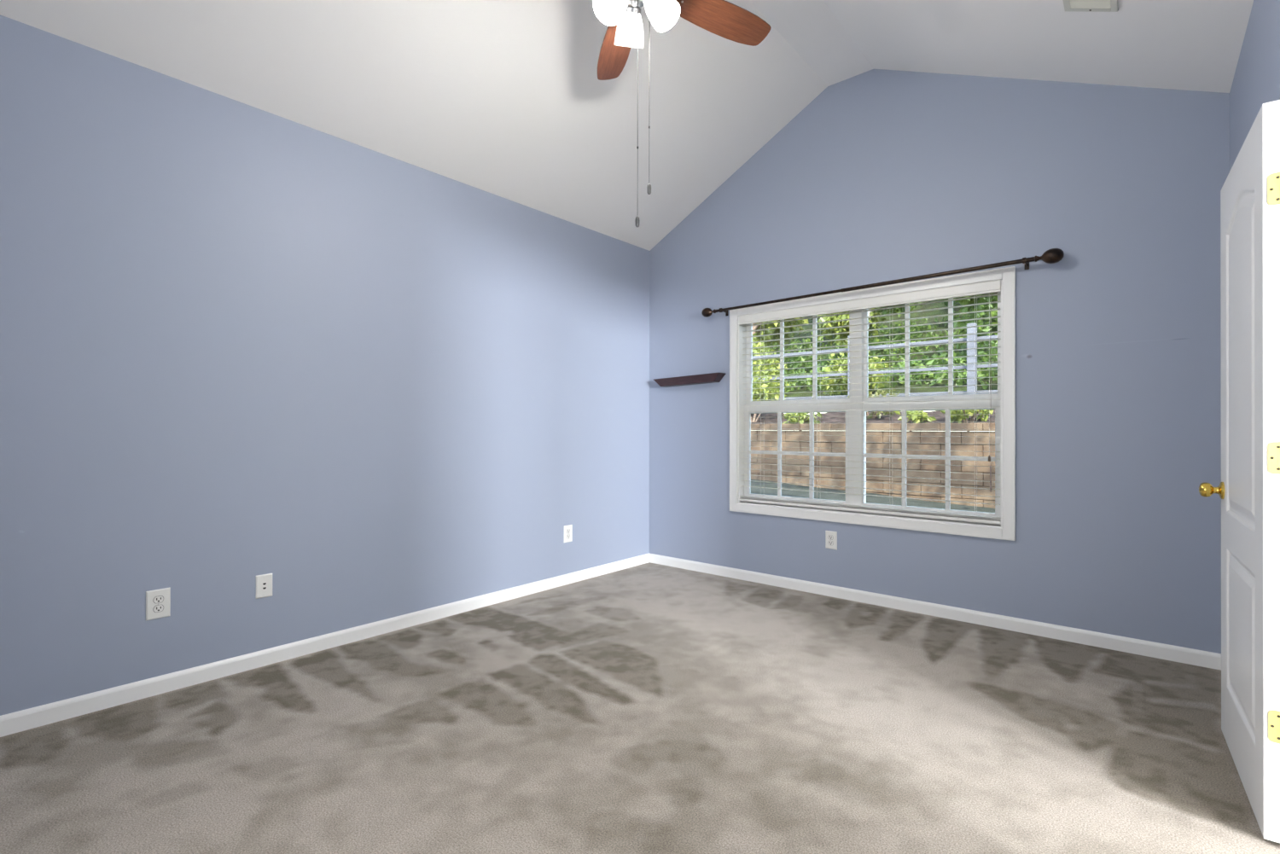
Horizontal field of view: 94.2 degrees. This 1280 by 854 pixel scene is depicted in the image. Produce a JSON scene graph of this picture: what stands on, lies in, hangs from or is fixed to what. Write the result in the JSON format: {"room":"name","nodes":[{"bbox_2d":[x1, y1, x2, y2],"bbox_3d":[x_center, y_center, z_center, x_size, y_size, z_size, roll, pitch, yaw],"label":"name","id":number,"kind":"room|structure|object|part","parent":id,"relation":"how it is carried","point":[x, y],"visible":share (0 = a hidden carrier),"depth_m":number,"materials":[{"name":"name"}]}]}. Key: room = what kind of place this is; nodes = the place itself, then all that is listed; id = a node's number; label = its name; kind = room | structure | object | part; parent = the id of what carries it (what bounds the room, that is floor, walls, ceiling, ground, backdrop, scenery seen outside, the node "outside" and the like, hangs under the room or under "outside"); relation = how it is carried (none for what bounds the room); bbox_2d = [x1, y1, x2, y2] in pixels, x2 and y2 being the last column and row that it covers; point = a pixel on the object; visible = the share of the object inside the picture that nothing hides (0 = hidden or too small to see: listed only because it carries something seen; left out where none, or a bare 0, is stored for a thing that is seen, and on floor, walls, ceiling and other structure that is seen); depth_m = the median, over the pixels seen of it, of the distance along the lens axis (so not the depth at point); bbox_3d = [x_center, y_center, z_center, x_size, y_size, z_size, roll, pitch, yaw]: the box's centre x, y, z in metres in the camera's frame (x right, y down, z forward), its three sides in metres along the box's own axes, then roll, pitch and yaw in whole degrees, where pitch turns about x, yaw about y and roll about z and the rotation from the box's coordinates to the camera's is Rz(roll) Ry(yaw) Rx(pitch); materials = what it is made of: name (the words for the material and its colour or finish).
{"room":"empty bedroom","nodes":[
{"label":"empty bedroom","id":0,"kind":"room"},
{"bbox_2d":[0,14,649,715],"bbox_3d":[-1.408,-0.196,3.450,0.140,2.691,4.730,0,0,40],"label":"wall","id":1,"kind":"structure","parent":0,"point":[240,342],"depth_m":2.86,"materials":[{"name":"blue paint"}]},
{"bbox_2d":[145,587,170,620],"bbox_3d":[-2.067,0.760,2.552,0.009,0.124,0.083,0,0,40],"label":"power outlet","id":2,"kind":"object","parent":1,"relation":"attached to","point":[158,602],"visible":1,"depth_m":2.55,"materials":[{"name":"white plastic"}]},
{"bbox_2d":[152,605,163,612],"bbox_3d":[-2.064,0.779,2.550,0.003,0.030,0.037,0,0,40],"label":"receptacle","id":3,"kind":"object","parent":2,"relation":"attached to","point":[156,608],"depth_m":2.55,"materials":[{"name":"white plastic"}]},
{"bbox_2d":[153,595,163,603],"bbox_3d":[-2.065,0.740,2.551,0.003,0.030,0.037,0,0,40],"label":"receptacle","id":4,"kind":"object","parent":2,"relation":"attached to","point":[157,599],"depth_m":2.55,"materials":[{"name":"white plastic"}]},
{"bbox_2d":[256,573,272,599],"bbox_3d":[-1.808,0.765,2.861,0.007,0.110,0.071,0,0,40],"label":"jack plate","id":5,"kind":"object","parent":1,"relation":"attached to","point":[264,583],"visible":1,"depth_m":2.86,"materials":[{"name":"white plastic"}]},
{"bbox_2d":[0,552,649,737],"bbox_3d":[-1.352,1.112,3.396,0.014,0.075,4.450,0,0,40],"label":"baseboard","id":6,"kind":"structure","parent":1,"relation":"attached to","point":[20,721],"depth_m":2.85,"materials":[{"name":"white paint"}]},
{"bbox_2d":[564,524,572,542],"bbox_3d":[-0.528,0.786,4.377,0.009,0.124,0.084,0,0,40],"label":"power outlet","id":7,"kind":"object","parent":1,"relation":"attached to","point":[567,529],"visible":1,"depth_m":4.37,"materials":[{"name":"white plastic"}]},
{"bbox_2d":[0,0,1253,250],"bbox_3d":[0.005,-1.960,2.265,3.950,1.084,4.730,0,0,40],"label":"ceiling","id":8,"kind":"structure","parent":0,"point":[506,99],"depth_m":3.13,"materials":[{"name":"white paint"}]},
{"bbox_2d":[593,0,771,226],"bbox_3d":[0.012,-1.554,2.257,1.230,1.596,1.277,0,0,40],"label":"ceiling fan","id":9,"kind":"object","parent":8,"relation":"hanging from","point":[724,19],"visible":1,"depth_m":2.44,"materials":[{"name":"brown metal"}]},
{"bbox_3d":[-0.106,-1.594,2.224,0.119,0.153,0.145,0,0,40],"label":"lamp shade","id":10,"kind":"part","parent":9,"relation":"part of","materials":[{"name":"white glass"}]},
{"bbox_3d":[-0.094,-1.608,2.232,0.054,0.085,0.071,0,0,40],"label":"bulb","id":11,"kind":"part","parent":9,"relation":"part of","materials":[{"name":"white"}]},
{"bbox_3d":[-0.110,-1.722,2.707,0.145,0.006,0.478,-14,3,-12],"label":"blade","id":12,"kind":"part","parent":9,"relation":"part of","materials":[{"name":"brown wood"}]},
{"bbox_3d":[-0.041,-1.593,2.405,0.137,0.153,0.130,0,0,40],"label":"lamp shade","id":13,"kind":"part","parent":9,"relation":"part of","materials":[{"name":"white glass"}]},
{"bbox_3d":[-0.009,-1.221,2.251,0.006,0.864,0.006,0,0,40],"label":"pull chain","id":14,"kind":"part","parent":9,"relation":"part of","materials":[{"name":"grey metal"}]},
{"bbox_3d":[0.036,-1.291,2.294,0.006,0.722,0.006,0,0,40],"label":"pull chain","id":15,"kind":"part","parent":9,"relation":"part of","materials":[{"name":"grey metal"}]},
{"bbox_3d":[0.085,-1.593,2.260,0.143,0.153,0.122,0,0,40],"label":"lamp shade","id":16,"kind":"part","parent":9,"relation":"part of","materials":[{"name":"white glass"}]},
{"bbox_3d":[0.070,-1.608,2.263,0.069,0.085,0.053,0,0,40],"label":"bulb","id":17,"kind":"part","parent":9,"relation":"part of","materials":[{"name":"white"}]},
{"bbox_3d":[0.346,-1.722,2.505,0.478,0.006,0.145,0,-14,-30],"label":"blade","id":18,"kind":"part","parent":9,"relation":"part of","materials":[{"name":"brown wood"}]},
{"bbox_2d":[1062,0,1118,11],"bbox_3d":[1.809,-1.805,2.404,0.186,0.091,0.450,0,0,40],"label":"ceiling vent","id":19,"kind":"object","parent":8,"relation":"in","point":[1069,5],"visible":1,"depth_m":2.54,"materials":[{"name":"beige metal"}]},
{"bbox_2d":[0,562,1279,853],"bbox_3d":[0.000,1.148,2.255,3.550,0.001,4.450,0,0,40],"label":"floor","id":20,"kind":"structure","parent":0,"point":[647,708],"depth_m":2.12,"materials":[{"name":"beige carpet"}]},
{"bbox_2d":[649,69,1229,653],"bbox_3d":[1.483,-0.594,4.015,3.550,3.500,0.140,0,0,40],"label":"wall","id":21,"kind":"structure","parent":0,"point":[885,175],"depth_m":3.34,"materials":[{"name":"blue paint"}]},
{"bbox_2d":[653,372,726,387],"bbox_3d":[0.388,-0.375,4.779,0.639,0.081,0.102,0,0,40],"label":"wall shelf","id":22,"kind":"object","parent":21,"relation":"attached to","point":[713,377],"visible":1,"depth_m":4.72,"materials":[{"name":"brown wood"}]},
{"bbox_2d":[825,530,837,549],"bbox_3d":[1.304,0.773,4.061,0.080,0.122,0.009,0,0,40],"label":"power outlet","id":23,"kind":"object","parent":21,"relation":"attached to","point":[830,537],"visible":1,"depth_m":4.06,"materials":[{"name":"white plastic"}]},
{"bbox_2d":[729,266,1015,541],"bbox_3d":[1.458,-0.132,4.028,1.872,1.554,0.173,0,0,40],"label":"window","id":24,"kind":"structure","parent":21,"relation":"in","point":[1003,403],"depth_m":3.99,"materials":[{"name":"white paint"}]},
{"bbox_3d":[1.130,0.201,4.338,0.827,0.747,0.028,0,0,40],"label":"sash","id":25,"kind":"part","parent":24,"relation":"part of","materials":[{"name":"white plastic"}]},
{"bbox_3d":[1.151,-0.471,4.364,0.827,0.731,0.032,0,0,40],"label":"sash","id":26,"kind":"part","parent":24,"relation":"part of","materials":[{"name":"white plastic"}]},
{"bbox_2d":[738,279,1000,524],"bbox_3d":[1.432,-0.144,3.998,1.724,1.416,0.072,0,0,40],"label":"window blind","id":27,"kind":"object","parent":24,"relation":"attached to","point":[990,287],"visible":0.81,"depth_m":3.85,"materials":[{"name":"white plastic"}]},
{"bbox_3d":[1.250,-0.119,4.163,0.001,1.350,0.055,0,0,40],"label":"ladder cord","id":28,"kind":"part","parent":27,"relation":"part of","materials":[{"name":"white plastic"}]},
{"bbox_3d":[1.437,0.545,4.003,1.722,0.038,0.054,0,0,40],"label":"rail","id":29,"kind":"part","parent":27,"relation":"part of","materials":[{"name":"white plastic"}]},
{"bbox_3d":[1.996,-0.119,3.534,0.001,1.350,0.055,0,0,40],"label":"ladder cord","id":30,"kind":"part","parent":27,"relation":"part of","materials":[{"name":"white fabric"}]},
{"bbox_3d":[2.033,-0.312,3.460,0.002,0.965,0.002,0,0,40],"label":"lift cord","id":31,"kind":"part","parent":27,"relation":"part of","materials":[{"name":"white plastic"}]},
{"bbox_3d":[1.821,0.201,3.755,0.821,0.747,0.028,0,0,40],"label":"sash","id":32,"kind":"part","parent":24,"relation":"part of","materials":[{"name":"white plastic"}]},
{"bbox_3d":[1.842,-0.471,3.781,0.821,0.731,0.032,0,0,40],"label":"sash","id":33,"kind":"part","parent":24,"relation":"part of","materials":[{"name":"white plastic"}]},
{"bbox_2d":[701,248,1064,317],"bbox_3d":[1.386,-0.905,3.921,2.309,0.104,0.130,0,0,40],"label":"curtain rod","id":34,"kind":"object","parent":21,"relation":"attached to","point":[1052,255],"visible":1,"depth_m":3.59,"materials":[{"name":"brown metal"}]},
{"bbox_3d":[1.362,-0.904,3.909,2.055,0.046,0.024,0,0,40],"label":"rod","id":35,"kind":"part","parent":34,"relation":"part of","materials":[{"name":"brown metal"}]},
{"bbox_2d":[649,553,1221,670],"bbox_3d":[1.430,1.119,3.951,3.550,0.075,0.014,0,0,40],"label":"baseboard","id":36,"kind":"structure","parent":21,"relation":"attached to","point":[1190,656],"depth_m":3.49,"materials":[{"name":"white paint"}]},
{"bbox_2d":[1229,0,1279,170],"bbox_3d":[1.412,-0.232,1.070,0.140,2.758,4.730,0,0,40],"label":"wall","id":37,"kind":"structure","parent":0,"point":[1256,80],"depth_m":2.18,"materials":[{"name":"blue paint"}]},
{"bbox_2d":[1198,99,1279,843],"bbox_3d":[1.964,0.121,1.933,0.138,2.031,0.773,0,0,37],"label":"door","id":38,"kind":"structure","parent":37,"relation":"in","point":[1248,490],"depth_m":1.77,"materials":[{"name":"white paint"}]},
{"bbox_3d":[2.129,0.235,2.216,0.064,0.065,0.065,0,0,38],"label":"knob","id":39,"kind":"part","parent":38,"relation":"part of","materials":[{"name":"gold metal"}]},
{"label":"outside","id":40,"kind":"structure","parent":0,"visible":0},
{"bbox_2d":[750,479,994,512],"bbox_3d":[1.284,0.783,6.531,18.000,0.918,3.460,0,0,40],"label":"ground","id":41,"kind":"structure","parent":40,"point":[870,499],"depth_m":6.95,"materials":[{"name":"grey concrete"}]},
{"bbox_2d":[750,423,994,508],"bbox_3d":[2.533,0.610,7.747,16.337,1.308,0.232,0,0,40],"label":"wall","id":42,"kind":"structure","parent":41,"relation":"on","point":[794,436],"depth_m":7.19,"materials":[{"name":"brown brick"}]},
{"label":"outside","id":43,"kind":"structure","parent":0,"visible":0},
{"bbox_2d":[750,409,994,424],"bbox_3d":[-0.849,-0.118,11.757,42.000,0.329,1.730,0,0,40],"label":"bank","id":44,"kind":"object","parent":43,"point":[765,418],"visible":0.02,"depth_m":8.42,"materials":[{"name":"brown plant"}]},
{"bbox_2d":[750,373,786,422],"bbox_3d":[1.763,-0.425,9.469,1.136,0.856,0.935,0,0,1],"label":"shrub","id":45,"kind":"object","parent":44,"relation":"on","point":[760,390],"visible":0.27,"depth_m":9.40,"materials":[{"name":"green plant"}]},
{"bbox_2d":[781,412,822,424],"bbox_3d":[2.258,-0.119,8.341,0.635,0.371,0.475,0,0,40],"label":"shrub","id":46,"kind":"object","parent":44,"relation":"on","point":[788,416],"visible":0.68,"depth_m":8.26,"materials":[{"name":"green plant"}]},
{"bbox_2d":[846,385,900,418],"bbox_3d":[3.293,-0.320,8.438,0.572,0.579,0.810,0,0,-28],"label":"shrub","id":47,"kind":"object","parent":44,"relation":"on","point":[881,392],"visible":0.25,"depth_m":8.30,"materials":[{"name":"green plant"}]},
{"bbox_2d":[894,410,936,423],"bbox_3d":[3.433,-0.138,7.447,0.363,0.390,0.465,0,0,-21],"label":"shrub","id":48,"kind":"object","parent":44,"relation":"on","point":[915,416],"visible":0.7,"depth_m":7.35,"materials":[{"name":"green plant"}]},
{"bbox_2d":[940,409,993,431],"bbox_3d":[3.899,-0.185,7.095,0.558,0.476,0.559,0,0,33],"label":"shrub","id":49,"kind":"object","parent":44,"relation":"on","point":[958,416],"visible":0.52,"depth_m":7.00,"materials":[{"name":"green plant"}]},
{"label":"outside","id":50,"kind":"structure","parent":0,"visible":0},
{"bbox_2d":[757,300,997,413],"bbox_3d":[6.374,-4.035,20.321,42.000,7.691,20.650,0,0,40],"label":"slope","id":51,"kind":"structure","parent":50,"point":[925,388],"depth_m":15.00,"materials":[{"name":"plant"}]},
{"bbox_2d":[752,349,793,398],"bbox_3d":[2.291,-1.039,12.148,1.488,1.180,1.852,0,0,-5],"label":"shrub","id":52,"kind":"object","parent":51,"relation":"on","point":[766,368],"visible":0.2,"depth_m":11.97,"materials":[{"name":"green plant"}]},
{"bbox_2d":[752,317,808,370],"bbox_3d":[2.728,-3.180,14.318,2.816,4.562,2.501,0,0,40],"label":"tree","id":53,"kind":"object","parent":51,"relation":"on","point":[804,321],"visible":0.1,"depth_m":14.04,"materials":[{"name":"green plant"}]},
{"bbox_2d":[817,346,891,395],"bbox_3d":[3.733,-0.901,10.550,1.212,1.023,1.344,0,0,40],"label":"shrub","id":54,"kind":"object","parent":51,"relation":"on","point":[831,382],"visible":0.51,"depth_m":10.41,"materials":[{"name":"green plant"}]},
{"bbox_2d":[817,305,902,374],"bbox_3d":[4.522,-3.043,12.188,2.213,4.754,2.220,0,0,40],"label":"tree","id":55,"kind":"object","parent":51,"relation":"on","point":[871,313],"visible":0.07,"depth_m":12.40,"materials":[{"name":"green plant"}]},
{"bbox_2d":[752,323,997,401],"bbox_3d":[3.308,-0.738,9.551,13.200,1.430,0.155,0,0,40],"label":"rail fence","id":56,"kind":"object","parent":51,"relation":"on","point":[969,330],"visible":0.12,"depth_m":8.84,"materials":[{"name":"white wood"}]},
{"bbox_3d":[3.377,-0.739,9.463,0.110,1.430,0.110,0,0,40],"label":"post","id":57,"kind":"part","parent":56,"relation":"part of","materials":[{"name":"white wood"}]},
{"bbox_3d":[3.345,-0.853,9.595,13.200,0.048,0.040,0,0,40],"label":"rail","id":58,"kind":"part","parent":56,"relation":"part of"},
{"bbox_3d":[3.346,-1.248,9.596,13.200,0.048,0.040,0,0,40],"label":"rail","id":59,"kind":"part","parent":56,"relation":"part of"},
{"bbox_3d":[3.344,-0.488,9.594,13.200,0.048,0.040,0,0,40],"label":"rail","id":60,"kind":"part","parent":56,"relation":"part of","materials":[{"name":"white wood"}]},
{"bbox_3d":[4.673,-0.740,8.370,0.110,1.430,0.110,0,0,40],"label":"post","id":61,"kind":"part","parent":56,"relation":"part of","materials":[{"name":"white wood"}]},
{"bbox_2d":[756,307,997,392],"bbox_3d":[4.370,-1.862,15.123,10.592,2.818,8.012,0,0,40],"label":"tree","id":62,"kind":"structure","parent":51,"relation":"on","point":[939,376],"depth_m":12.79,"materials":[{"name":"green plant"}]},
{"bbox_2d":[876,302,922,317],"bbox_3d":[5.684,-4.909,15.650,3.118,5.958,4.025,0,0,-16],"label":"tree","id":63,"kind":"object","parent":51,"relation":"on","point":[898,310],"visible":0.02,"depth_m":14.61,"materials":[{"name":"green plant"}]},
{"bbox_2d":[943,301,965,308],"bbox_3d":[10.672,-6.977,17.630,5.312,7.272,5.309,0,0,40],"label":"tree","id":64,"kind":"object","parent":51,"relation":"on","point":[946,302],"visible":0.02,"depth_m":17.68,"materials":[{"name":"green plant"}]},
{"bbox_2d":[937,292,997,345],"bbox_3d":[6.297,-2.737,10.647,2.171,3.925,2.526,0,0,40],"label":"tree","id":65,"kind":"object","parent":51,"relation":"on","point":[962,302],"visible":0.03,"depth_m":10.72,"materials":[{"name":"green plant"}]},
{"bbox_2d":[969,292,997,315],"bbox_3d":[8.799,-4.383,13.736,2.919,4.774,3.186,0,0,-9],"label":"tree","id":66,"kind":"object","parent":51,"relation":"on","point":[992,297],"visible":0.02,"depth_m":13.23,"materials":[{"name":"green plant"}]},
{"bbox_2d":[977,335,997,373],"bbox_3d":[5.846,-0.982,8.809,1.319,1.231,1.682,0,0,-13],"label":"shrub","id":67,"kind":"object","parent":51,"relation":"on","point":[992,357],"visible":0.08,"depth_m":9.24,"materials":[{"name":"green plant"}]}
]}

